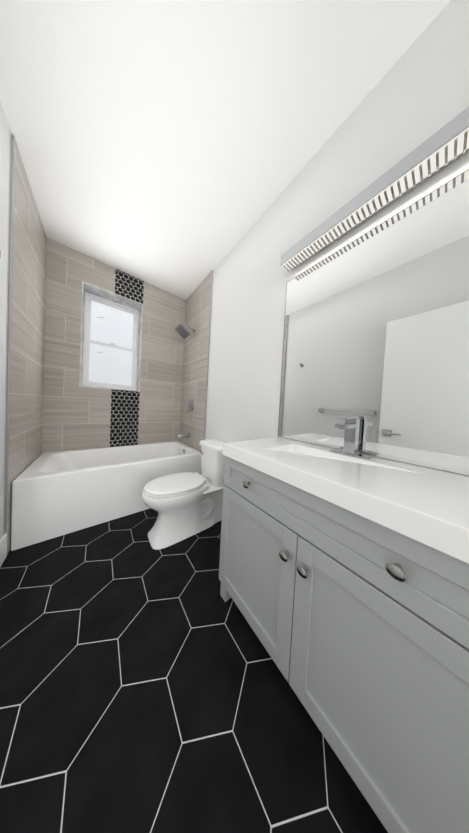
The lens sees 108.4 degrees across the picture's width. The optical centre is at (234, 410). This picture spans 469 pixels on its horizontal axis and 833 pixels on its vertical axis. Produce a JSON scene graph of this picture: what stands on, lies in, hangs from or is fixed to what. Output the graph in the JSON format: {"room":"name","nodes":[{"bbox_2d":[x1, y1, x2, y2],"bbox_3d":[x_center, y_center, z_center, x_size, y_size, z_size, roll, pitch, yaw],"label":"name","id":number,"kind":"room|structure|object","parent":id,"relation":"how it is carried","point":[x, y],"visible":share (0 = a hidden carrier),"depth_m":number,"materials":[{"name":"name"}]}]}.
{"room":"bathroom","nodes":[
{"label":"bathroom","id":0,"kind":"room"},
{"bbox_2d":[0,102,10,538],"bbox_3d":[-0.911,-0.331,0.290,0.120,2.750,3.748,2,2,-39],"label":"wall","id":1,"kind":"structure","parent":0,"point":[5,153],"depth_m":1.05,"materials":[{"name":"white paint"}]},
{"bbox_2d":[0,533,6,566],"bbox_3d":[-1.152,0.942,0.647,0.014,0.165,1.274,2,2,-39],"label":"baseboard","id":2,"kind":"structure","parent":1,"relation":"attached to","point":[3,547],"depth_m":1.10,"materials":[{"name":"white"}]},
{"bbox_2d":[4,135,14,533],"bbox_3d":[-1.484,-0.381,1.113,0.014,2.750,0.004,2,2,-39],"label":"trim","id":3,"kind":"structure","parent":1,"relation":"attached to","point":[9,331],"depth_m":1.11,"materials":[{"name":"silver metal"}]},
{"bbox_2d":[7,140,46,554],"bbox_3d":[-1.757,-0.404,1.453,0.012,2.750,0.870,2,2,-39],"label":"wall tile","id":4,"kind":"structure","parent":1,"relation":"attached to","point":[27,330],"depth_m":1.33,"materials":[{"name":"beige tile"}]},
{"bbox_2d":[0,508,387,832],"bbox_3d":[-0.468,1.101,0.995,1.764,0.100,4.148,2,2,-39],"label":"floor","id":5,"kind":"structure","parent":0,"point":[145,686],"depth_m":0.61,"materials":[{"name":"black tile"}]},
{"bbox_2d":[11,441,201,550],"bbox_3d":[-1.235,0.737,1.965,1.494,0.500,0.810,2,2,-39],"label":"bathtub","id":6,"kind":"object","parent":5,"relation":"on","point":[57,494],"visible":0.83,"depth_m":1.49,"materials":[{"name":"white ceramic"}]},
{"bbox_2d":[142,439,226,549],"bbox_3d":[-0.404,0.673,1.529,0.767,0.736,0.432,2,2,-39],"label":"toilet","id":7,"kind":"object","parent":5,"relation":"on","point":[184,505],"visible":0.94,"depth_m":1.42,"materials":[{"name":"white ceramic"}]},
{"bbox_2d":[219,416,468,832],"bbox_3d":[0.404,0.561,0.726,0.512,1.083,0.965,2,2,-39],"label":"bathroom vanity","id":8,"kind":"object","parent":5,"relation":"on","point":[344,576],"visible":1,"depth_m":0.46,"materials":[{"name":"grey wood"}]},
{"bbox_2d":[0,0,450,299],"bbox_3d":[-0.321,-1.744,0.925,1.764,0.100,4.148,2,2,-39],"label":"ceiling","id":9,"kind":"structure","parent":0,"point":[173,147],"depth_m":0.94,"materials":[{"name":"white paint"}]},
{"bbox_2d":[205,0,468,475],"bbox_3d":[0.371,-0.290,1.318,0.120,2.750,3.748,2,2,-39],"label":"wall","id":10,"kind":"structure","parent":0,"point":[416,96],"depth_m":1.09,"materials":[{"name":"white paint"}]},
{"bbox_2d":[180,271,211,450],"bbox_3d":[-0.595,-0.368,2.419,0.012,2.750,0.818,2,2,-39],"label":"wall tile","id":11,"kind":"structure","parent":10,"relation":"attached to","point":[196,343],"depth_m":2.33,"materials":[{"name":"beige tile"}]},
{"bbox_2d":[176,433,190,438],"bbox_3d":[-0.728,0.354,2.388,0.196,0.080,0.072,2,2,-39],"label":"tub spout","id":12,"kind":"object","parent":11,"relation":"attached to","point":[184,435],"visible":0.96,"depth_m":2.37,"materials":[{"name":"silver metal"}]},
{"bbox_2d":[175,322,194,338],"bbox_3d":[-0.674,-1.100,2.335,0.251,0.172,0.180,2,2,-39],"label":"shower head","id":13,"kind":"object","parent":11,"relation":"attached to","point":[182,330],"visible":1,"depth_m":2.30},
{"bbox_2d":[186,400,193,411],"bbox_3d":[-0.652,-0.071,2.420,0.059,0.182,0.164,2,2,-39],"label":"shower valve","id":14,"kind":"object","parent":11,"relation":"attached to","point":[190,405],"visible":1,"depth_m":2.41,"materials":[{"name":"silver metal"}]},
{"bbox_2d":[204,270,212,438],"bbox_3d":[-0.339,-0.346,2.098,0.014,2.750,0.004,2,2,-39],"label":"trim","id":15,"kind":"structure","parent":10,"relation":"attached to","point":[208,354],"depth_m":2.09,"materials":[{"name":"silver metal"}]},
{"bbox_2d":[278,169,468,474],"bbox_3d":[0.653,-0.346,0.868,0.004,1.124,0.966,2,2,-39],"label":"mirror","id":16,"kind":"object","parent":10,"relation":"attached to","point":[376,331],"visible":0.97,"depth_m":0.78,"materials":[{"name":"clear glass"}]},
{"bbox_2d":[280,106,468,271],"bbox_3d":[0.635,-1.006,0.836,0.104,0.105,0.900,2,2,-39],"label":"sconce","id":17,"kind":"object","parent":10,"relation":"attached to","point":[440,149],"visible":1,"depth_m":0.73,"materials":[{"name":"silver metal"}]},
{"bbox_3d":[-1.564,-0.418,2.421,1.764,2.750,0.400,2,2,-39],"label":"wall","id":18,"kind":"structure","parent":0,"visible":0},
{"bbox_2d":[82,292,138,389],"bbox_3d":[-1.679,-0.887,2.328,0.597,1.178,0.079,2,2,-39],"label":"window","id":19,"kind":"structure","parent":18,"relation":"in","point":[110,344],"depth_m":2.30,"materials":[{"name":"white glass"}]},
{"bbox_2d":[79,281,142,391],"bbox_3d":[-1.622,-0.883,2.257,0.623,1.204,0.291,2,2,-39],"label":"window frame","id":20,"kind":"structure","parent":18,"relation":"in","point":[105,294],"depth_m":2.17,"materials":[{"name":"stone"}]},
{"bbox_2d":[42,238,185,452],"bbox_3d":[-1.435,-0.407,2.260,1.500,2.750,0.012,2,2,-39],"label":"wall tile","id":21,"kind":"structure","parent":18,"relation":"attached to","point":[76,416],"depth_m":2.09,"materials":[{"name":"beige tile"}]}
]}

